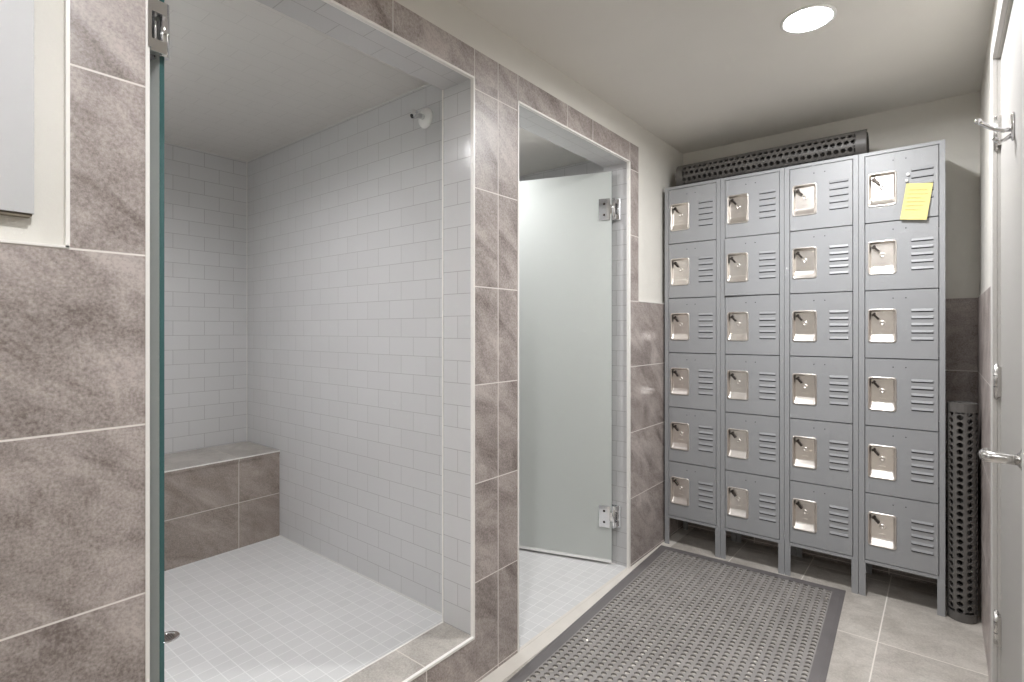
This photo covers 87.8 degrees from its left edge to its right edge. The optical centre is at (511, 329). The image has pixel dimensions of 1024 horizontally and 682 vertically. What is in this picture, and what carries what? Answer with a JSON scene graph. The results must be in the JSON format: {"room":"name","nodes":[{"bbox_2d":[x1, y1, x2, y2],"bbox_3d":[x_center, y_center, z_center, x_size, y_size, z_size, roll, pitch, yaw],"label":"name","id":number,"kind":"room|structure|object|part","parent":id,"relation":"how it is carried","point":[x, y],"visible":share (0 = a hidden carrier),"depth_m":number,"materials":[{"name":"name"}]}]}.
{"room":"changing room","nodes":[
{"label":"changing room","id":0,"kind":"room"},
{"bbox_2d":[164,142,245,453],"bbox_3d":[-2.069,0.059,2.537,0.100,2.275,1.540,0,0,39],"label":"wall","id":1,"kind":"structure","parent":0,"point":[205,193],"depth_m":2.92,"materials":[{"name":"tile"}]},
{"bbox_2d":[164,0,426,160],"bbox_3d":[-1.307,-1.043,1.984,1.780,0.120,1.440,0,0,39],"label":"ceiling","id":2,"kind":"structure","parent":0,"point":[245,80],"depth_m":2.08,"materials":[{"name":"paint"}]},
{"bbox_2d":[164,536,441,681],"bbox_3d":[-1.307,1.177,1.984,1.780,0.140,1.440,0,0,39],"label":"floor","id":3,"kind":"structure","parent":0,"point":[275,609],"depth_m":2.05,"materials":[{"name":"white tile"}]},
{"bbox_2d":[164,631,179,643],"bbox_3d":[-1.242,1.105,1.913,0.084,0.004,0.084,0,0,39],"label":"floor drain","id":4,"kind":"object","parent":3,"relation":"on","point":[169,636],"visible":0.7,"depth_m":1.92,"materials":[{"name":"silver metal"}]},
{"bbox_2d":[164,441,279,570],"bbox_3d":[-1.849,0.878,2.423,0.382,0.458,1.438,0,0,39],"label":"shower bench","id":5,"kind":"object","parent":3,"relation":"on","point":[221,499],"visible":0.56,"depth_m":2.65,"materials":[{"name":"tile"}]},
{"bbox_2d":[0,0,682,681],"bbox_3d":[-0.697,0.059,1.204,0.150,2.275,5.394,0,0,39],"label":"wall","id":6,"kind":"structure","parent":0,"point":[72,319],"depth_m":1.03,"materials":[{"name":"tile"}]},
{"bbox_2d":[0,0,33,217],"bbox_3d":[-1.019,-0.567,0.692,0.016,0.745,0.597,0,0,39],"label":"wall panel","id":7,"kind":"object","parent":6,"relation":"attached to","point":[16,16],"visible":1,"depth_m":0.90,"materials":[{"name":"white"}]},
{"bbox_3d":[-1.020,-0.196,0.691,0.016,0.003,0.590,0,0,39],"label":"rail","id":8,"kind":"part","parent":7,"relation":"part of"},
{"bbox_2d":[0,239,66,247],"bbox_3d":[-1.571,-0.149,0.013,0.014,0.005,2.443,0,0,39],"label":"trim","id":9,"kind":"structure","parent":6,"relation":"attached to","point":[1,240],"depth_m":0.92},
{"bbox_2d":[64,0,69,247],"bbox_3d":[-0.804,-0.547,0.961,0.014,0.798,0.006,0,0,39],"label":"trim","id":10,"kind":"structure","parent":6,"relation":"attached to","point":[66,2],"depth_m":0.96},
{"bbox_2d":[145,0,149,681],"bbox_3d":[-0.726,0.092,1.057,0.014,1.880,0.007,0,0,39],"label":"trim","id":11,"kind":"structure","parent":6,"relation":"attached to","point":[147,49],"depth_m":1.05,"materials":[{"name":"silver metal"}]},
{"bbox_2d":[147,0,169,681],"bbox_3d":[-1.097,0.106,1.272,0.879,1.828,0.055,0,0,27],"label":"glass shower door","id":12,"kind":"structure","parent":6,"relation":"attached to","point":[158,12],"depth_m":1.10,"materials":[{"name":"teal"}]},
{"bbox_3d":[-0.727,-0.616,1.082,0.054,0.110,0.039,0,0,39],"label":"hinge wall plate","id":13,"kind":"part","parent":12,"relation":"part of","materials":[{"name":"silver metal"}]},
{"bbox_3d":[-1.104,0.101,1.293,0.848,1.818,0.010,0,0,27],"label":"glass panel","id":14,"kind":"part","parent":12,"relation":"part of","materials":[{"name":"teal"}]},
{"bbox_2d":[322,0,473,78],"bbox_3d":[-0.429,-0.848,1.423,0.014,0.007,0.945,0,0,39],"label":"trim","id":15,"kind":"structure","parent":6,"relation":"attached to","point":[333,3],"depth_m":1.53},
{"bbox_2d":[339,622,474,681],"bbox_3d":[-0.482,1.034,1.467,0.155,0.008,0.945,0,0,39],"label":"trim","id":16,"kind":"structure","parent":6,"relation":"attached to","point":[435,662],"depth_m":1.67,"materials":[{"name":"silver metal"}]},
{"bbox_2d":[342,622,473,681],"bbox_3d":[-0.483,1.115,1.468,0.150,0.165,0.945,0,0,39],"label":"shower curb","id":17,"kind":"object","parent":6,"relation":"attached to","point":[397,666],"depth_m":1.70,"materials":[{"name":"tile"}]},
{"bbox_2d":[442,90,443,621],"bbox_3d":[-0.244,0.092,1.881,0.005,1.880,0.005,0,0,39],"label":"trim","id":18,"kind":"structure","parent":6,"relation":"attached to","point":[442,90],"depth_m":1.88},
{"bbox_2d":[471,77,474,636],"bbox_3d":[-0.132,0.092,1.790,0.014,1.880,0.007,0,0,39],"label":"trim","id":19,"kind":"structure","parent":6,"relation":"attached to","point":[473,79],"depth_m":1.79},
{"bbox_2d":[517,101,518,652],"bbox_3d":[0.019,0.174,1.976,0.014,2.045,0.008,0,0,39],"label":"trim","id":20,"kind":"structure","parent":6,"relation":"attached to","point":[517,101],"depth_m":1.97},
{"bbox_2d":[519,171,620,562],"bbox_3d":[0.139,0.189,2.868,0.893,1.993,0.042,0,0,21],"label":"glass shower door","id":21,"kind":"structure","parent":6,"relation":"attached to","point":[566,508],"depth_m":2.80,"materials":[{"name":"white glass"}]},
{"bbox_3d":[0.528,0.952,2.717,0.054,0.110,0.024,0,0,39],"label":"hinge wall plate","id":22,"kind":"part","parent":21,"relation":"part of","materials":[{"name":"silver metal"}]},
{"bbox_3d":[0.528,-0.616,2.717,0.054,0.110,0.024,0,0,39],"label":"hinge wall plate","id":23,"kind":"part","parent":21,"relation":"part of","materials":[{"name":"silver metal"}]},
{"bbox_2d":[518,100,629,161],"bbox_3d":[0.304,-0.848,2.329,0.014,0.007,0.909,0,0,39],"label":"trim","id":24,"kind":"structure","parent":6,"relation":"attached to","point":[523,105],"depth_m":2.25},
{"bbox_2d":[480,527,693,681],"bbox_3d":[-0.679,1.201,1.182,0.210,0.012,5.383,0,0,39],"label":"trim","id":25,"kind":"structure","parent":6,"relation":"attached to","point":[545,637],"depth_m":2.14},
{"bbox_2d":[627,162,630,567],"bbox_3d":[0.587,0.174,2.679,0.014,2.045,0.015,0,0,39],"label":"trim","id":26,"kind":"structure","parent":6,"relation":"attached to","point":[628,163],"depth_m":2.67,"materials":[{"name":"silver metal"}]},
{"bbox_2d":[247,84,441,612],"bbox_3d":[-0.859,0.059,2.617,1.880,2.275,0.107,0,0,39],"label":"wall","id":27,"kind":"structure","parent":0,"point":[344,218],"depth_m":2.45,"materials":[{"name":"tile"}]},
{"bbox_2d":[164,83,441,614],"bbox_3d":[-1.307,0.062,1.984,1.780,2.090,1.440,0,0,39],"label":"trim","id":28,"kind":"structure","parent":27,"relation":"attached to","point":[427,83],"depth_m":2.75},
{"bbox_2d":[410,108,432,128],"bbox_3d":[-0.367,-0.848,2.103,0.082,0.082,0.073,0,0,39],"label":"shower head","id":29,"kind":"object","parent":27,"relation":"attached to","point":[425,117],"visible":1,"depth_m":2.11,"materials":[{"name":"white plastic"}]},
{"bbox_2d":[519,127,588,176],"bbox_3d":[-0.243,-1.043,2.916,1.300,0.120,1.133,0,0,39],"label":"ceiling","id":30,"kind":"structure","parent":0,"point":[536,153],"depth_m":3.00,"materials":[{"name":"paint"}]},
{"bbox_2d":[519,161,603,180],"bbox_3d":[0.145,0.059,3.395,1.300,2.275,0.100,0,0,39],"label":"wall","id":31,"kind":"structure","parent":0,"point":[587,167],"depth_m":3.17,"materials":[{"name":"tile"}]},
{"bbox_2d":[457,0,993,153],"bbox_3d":[0.469,-1.128,0.260,3.150,0.100,5.594,0,0,39],"label":"ceiling","id":32,"kind":"structure","parent":0,"point":[697,75],"depth_m":2.10,"materials":[{"name":"paint"}]},
{"bbox_2d":[780,4,836,32],"bbox_3d":[1.025,-1.078,1.843,0.172,0.010,0.172,0,0,39],"label":"recessed light","id":33,"kind":"object","parent":32,"relation":"in","point":[811,17],"visible":1,"depth_m":1.84,"materials":[{"name":"white plastic"}]},
{"bbox_2d":[502,529,988,681],"bbox_3d":[-0.036,1.247,0.669,4.450,0.100,5.594,0,0,39],"label":"floor","id":34,"kind":"structure","parent":0,"point":[895,632],"depth_m":2.22,"materials":[{"name":"tile"}]},
{"bbox_2d":[507,545,845,681],"bbox_3d":[0.735,1.193,2.095,0.872,0.007,1.500,0,0,36],"label":"rubber floor mat","id":35,"kind":"object","parent":34,"relation":"on","point":[819,663],"visible":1,"depth_m":2.12,"materials":[{"name":"grey rubber"}]},
{"bbox_2d":[665,179,735,557],"bbox_3d":[1.070,0.201,3.007,0.304,1.992,0.310,0,0,39],"label":"lockers","id":36,"kind":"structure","parent":34,"relation":"on","point":[692,211],"depth_m":2.89,"materials":[{"name":"grey metal"}]},
{"bbox_3d":[0.877,1.122,2.989,0.026,0.150,0.031,0,0,39],"label":"leg","id":37,"kind":"part","parent":36,"relation":"part of","materials":[{"name":"grey metal"}]},
{"bbox_3d":[1.050,1.122,3.202,0.026,0.150,0.031,0,0,39],"label":"leg","id":38,"kind":"part","parent":36,"relation":"part of","materials":[{"name":"grey metal"}]},
{"bbox_3d":[0.980,-0.629,2.894,0.257,0.298,0.020,0,0,39],"label":"locker door","id":39,"kind":"part","parent":36,"relation":"part of","materials":[{"name":"grey metal"}]},
{"bbox_3d":[0.980,-0.327,2.894,0.257,0.298,0.020,0,0,39],"label":"locker door","id":40,"kind":"part","parent":36,"relation":"part of","materials":[{"name":"grey metal"}]},
{"bbox_3d":[0.980,-0.025,2.894,0.257,0.298,0.020,0,0,39],"label":"locker door","id":41,"kind":"part","parent":36,"relation":"part of","materials":[{"name":"grey metal"}]},
{"bbox_3d":[0.980,0.277,2.894,0.257,0.298,0.020,0,0,39],"label":"locker door","id":42,"kind":"part","parent":36,"relation":"part of","materials":[{"name":"grey metal"}]},
{"bbox_3d":[0.980,0.579,2.894,0.257,0.298,0.020,0,0,39],"label":"locker door","id":43,"kind":"part","parent":36,"relation":"part of","materials":[{"name":"grey metal"}]},
{"bbox_3d":[0.980,0.881,2.894,0.257,0.298,0.020,0,0,39],"label":"locker door","id":44,"kind":"part","parent":36,"relation":"part of","materials":[{"name":"grey metal"}]},
{"bbox_3d":[1.093,1.122,2.814,0.026,0.150,0.030,0,0,39],"label":"leg","id":45,"kind":"part","parent":36,"relation":"part of","materials":[{"name":"grey metal"}]},
{"bbox_3d":[1.266,1.122,3.028,0.026,0.150,0.030,0,0,39],"label":"leg","id":46,"kind":"part","parent":36,"relation":"part of","materials":[{"name":"grey metal"}]},
{"bbox_2d":[720,168,796,574],"bbox_3d":[1.305,0.201,2.811,0.304,1.992,0.319,0,0,39],"label":"lockers","id":47,"kind":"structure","parent":34,"relation":"on","point":[752,204],"depth_m":2.69,"materials":[{"name":"grey metal"}]},
{"bbox_3d":[1.114,1.122,2.796,0.026,0.150,0.031,0,0,39],"label":"leg","id":48,"kind":"part","parent":47,"relation":"part of","materials":[{"name":"grey metal"}]},
{"bbox_3d":[1.287,1.122,3.010,0.026,0.150,0.031,0,0,39],"label":"leg","id":49,"kind":"part","parent":47,"relation":"part of","materials":[{"name":"grey metal"}]},
{"bbox_3d":[1.218,-0.629,2.702,0.257,0.298,0.020,0,0,39],"label":"locker door","id":50,"kind":"part","parent":47,"relation":"part of","materials":[{"name":"grey metal"}]},
{"bbox_3d":[1.215,-0.327,2.698,0.257,0.298,0.020,0,0,37],"label":"locker door","id":51,"kind":"part","parent":47,"relation":"part of","materials":[{"name":"grey metal"}]},
{"bbox_3d":[1.218,-0.025,2.702,0.257,0.298,0.020,0,0,39],"label":"locker door","id":52,"kind":"part","parent":47,"relation":"part of","materials":[{"name":"grey metal"}]},
{"bbox_3d":[1.218,0.277,2.702,0.257,0.298,0.020,0,0,39],"label":"locker door","id":53,"kind":"part","parent":47,"relation":"part of","materials":[{"name":"grey metal"}]},
{"bbox_3d":[1.218,0.579,2.702,0.257,0.298,0.020,0,0,39],"label":"locker door","id":54,"kind":"part","parent":47,"relation":"part of","materials":[{"name":"grey metal"}]},
{"bbox_3d":[1.218,0.881,2.702,0.257,0.298,0.020,0,0,39],"label":"locker door","id":55,"kind":"part","parent":47,"relation":"part of","materials":[{"name":"grey metal"}]},
{"bbox_3d":[1.330,1.122,2.622,0.026,0.150,0.030,0,0,39],"label":"leg","id":56,"kind":"part","parent":47,"relation":"part of","materials":[{"name":"grey metal"}]},
{"bbox_3d":[1.503,1.122,2.836,0.026,0.150,0.030,0,0,39],"label":"leg","id":57,"kind":"part","parent":47,"relation":"part of","materials":[{"name":"grey metal"}]},
{"bbox_2d":[784,155,858,593],"bbox_3d":[1.545,0.201,2.622,0.304,1.992,0.310,0,0,39],"label":"lockers","id":58,"kind":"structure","parent":34,"relation":"on","point":[821,198],"depth_m":2.50,"materials":[{"name":"grey metal"}]},
{"bbox_2d":[675,129,868,185],"bbox_3d":[1.321,-0.871,2.786,0.905,0.138,0.137,0,0,39],"label":"rubber mat","id":59,"kind":"object","parent":58,"relation":"on","point":[825,148],"visible":0.76,"depth_m":2.70,"materials":[{"name":"grey rubber"}]},
{"bbox_3d":[1.352,1.122,2.604,0.026,0.150,0.031,0,0,39],"label":"leg","id":60,"kind":"part","parent":58,"relation":"part of","materials":[{"name":"grey metal"}]},
{"bbox_3d":[1.525,1.122,2.818,0.026,0.150,0.031,0,0,39],"label":"leg","id":61,"kind":"part","parent":58,"relation":"part of","materials":[{"name":"grey metal"}]},
{"bbox_3d":[1.455,-0.629,2.510,0.257,0.298,0.020,0,0,39],"label":"locker door","id":62,"kind":"part","parent":58,"relation":"part of","materials":[{"name":"grey metal"}]},
{"bbox_3d":[1.455,-0.327,2.510,0.257,0.298,0.020,0,0,39],"label":"locker door","id":63,"kind":"part","parent":58,"relation":"part of","materials":[{"name":"grey metal"}]},
{"bbox_3d":[1.455,-0.025,2.510,0.257,0.298,0.020,0,0,39],"label":"locker door","id":64,"kind":"part","parent":58,"relation":"part of","materials":[{"name":"grey metal"}]},
{"bbox_3d":[1.455,0.277,2.510,0.257,0.298,0.020,0,0,39],"label":"locker door","id":65,"kind":"part","parent":58,"relation":"part of","materials":[{"name":"grey metal"}]},
{"bbox_3d":[1.455,0.579,2.510,0.257,0.298,0.020,0,0,39],"label":"locker door","id":66,"kind":"part","parent":58,"relation":"part of","materials":[{"name":"grey metal"}]},
{"bbox_3d":[1.455,0.881,2.510,0.257,0.298,0.020,0,0,39],"label":"locker door","id":67,"kind":"part","parent":58,"relation":"part of","materials":[{"name":"grey metal"}]},
{"bbox_3d":[1.568,1.122,2.430,0.026,0.150,0.030,0,0,39],"label":"leg","id":68,"kind":"part","parent":58,"relation":"part of","materials":[{"name":"grey metal"}]},
{"bbox_2d":[859,139,944,616],"bbox_3d":[1.783,0.201,2.430,0.304,1.992,0.310,0,0,39],"label":"lockers","id":69,"kind":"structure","parent":34,"relation":"on","point":[902,262],"depth_m":2.31,"materials":[{"name":"grey metal"}]},
{"bbox_3d":[1.589,1.122,2.412,0.026,0.150,0.031,0,0,39],"label":"leg","id":70,"kind":"part","parent":69,"relation":"part of","materials":[{"name":"grey metal"}]},
{"bbox_3d":[1.762,1.122,2.626,0.026,0.150,0.031,0,0,39],"label":"leg","id":71,"kind":"part","parent":69,"relation":"part of","materials":[{"name":"grey metal"}]},
{"bbox_3d":[1.693,-0.629,2.317,0.257,0.298,0.020,0,0,39],"label":"locker door","id":72,"kind":"part","parent":69,"relation":"part of","materials":[{"name":"grey metal"}]},
{"bbox_3d":[1.693,-0.327,2.317,0.257,0.298,0.020,0,0,39],"label":"locker door","id":73,"kind":"part","parent":69,"relation":"part of","materials":[{"name":"grey metal"}]},
{"bbox_3d":[1.693,-0.025,2.317,0.257,0.298,0.020,0,0,39],"label":"locker door","id":74,"kind":"part","parent":69,"relation":"part of","materials":[{"name":"grey metal"}]},
{"bbox_3d":[1.693,0.277,2.317,0.257,0.298,0.020,0,0,39],"label":"locker door","id":75,"kind":"part","parent":69,"relation":"part of","materials":[{"name":"grey metal"}]},
{"bbox_3d":[1.693,0.579,2.317,0.257,0.298,0.020,0,0,39],"label":"locker door","id":76,"kind":"part","parent":69,"relation":"part of","materials":[{"name":"grey metal"}]},
{"bbox_3d":[1.693,0.881,2.317,0.257,0.298,0.020,0,0,39],"label":"locker door","id":77,"kind":"part","parent":69,"relation":"part of","materials":[{"name":"grey metal"}]},
{"bbox_2d":[900,183,932,219],"bbox_3d":[1.725,-0.549,2.269,0.113,0.167,0.011,0,0,40],"label":"paper note","id":78,"kind":"object","parent":69,"relation":"attached to","point":[917,196],"visible":1,"depth_m":2.27,"materials":[{"name":"yellow paper"}]},
{"bbox_3d":[1.805,1.122,2.237,0.026,0.150,0.030,0,0,39],"label":"leg","id":79,"kind":"part","parent":69,"relation":"part of","materials":[{"name":"grey metal"}]},
{"bbox_2d":[947,401,977,623],"bbox_3d":[1.875,0.748,2.213,0.107,0.895,0.100,0,0,-21],"label":"rubber mat","id":80,"kind":"object","parent":34,"relation":"on","point":[962,456],"visible":1,"depth_m":2.18,"materials":[{"name":"grey rubber"}]},
{"bbox_2d":[683,91,979,592],"bbox_3d":[1.555,0.059,2.909,1.505,2.275,0.110,0,0,39],"label":"wall","id":81,"kind":"structure","parent":0,"point":[951,119],"depth_m":2.46,"materials":[{"name":"paint"}]},
{"bbox_2d":[978,0,1013,681],"bbox_3d":[1.559,0.059,1.629,0.128,2.275,2.094,0,0,39],"label":"wall","id":82,"kind":"structure","parent":0,"point":[984,298],"depth_m":2.05,"materials":[{"name":"paint"}]},
{"bbox_2d":[998,57,1000,681],"bbox_3d":[1.286,0.182,1.285,0.120,2.030,0.796,0,0,39],"label":"trim","id":83,"kind":"structure","parent":82,"relation":"attached to","point":[999,59],"depth_m":1.63,"materials":[{"name":"paint"}]},
{"bbox_2d":[979,0,1021,681],"bbox_3d":[1.232,0.181,1.333,0.119,2.016,0.797,0,0,39],"label":"door","id":84,"kind":"structure","parent":82,"relation":"in","point":[1007,632],"depth_m":1.37,"materials":[{"name":"paint"}]},
{"bbox_2d":[974,111,1014,143],"bbox_3d":[1.210,-0.502,1.336,0.076,0.073,0.022,0,0,39],"label":"robe hook","id":85,"kind":"object","parent":84,"relation":"attached to","point":[1011,129],"visible":1,"depth_m":1.32,"materials":[{"name":"silver metal"}]},
{"bbox_3d":[1.237,-0.503,1.314,0.007,0.070,0.022,0,0,39],"label":"hook plate","id":86,"kind":"part","parent":85,"relation":"part of","materials":[{"name":"silver metal"}]},
{"bbox_3d":[1.027,0.263,1.126,0.062,0.026,0.115,0,0,39],"label":"lever handle","id":87,"kind":"part","parent":84,"relation":"part of","materials":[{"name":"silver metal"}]},
{"bbox_2d":[990,0,1023,681],"bbox_3d":[1.234,0.151,1.327,0.013,2.092,0.925,0,0,39],"label":"trim","id":88,"kind":"structure","parent":82,"relation":"attached to","point":[1002,7],"depth_m":1.64,"materials":[{"name":"paint"}]}
]}

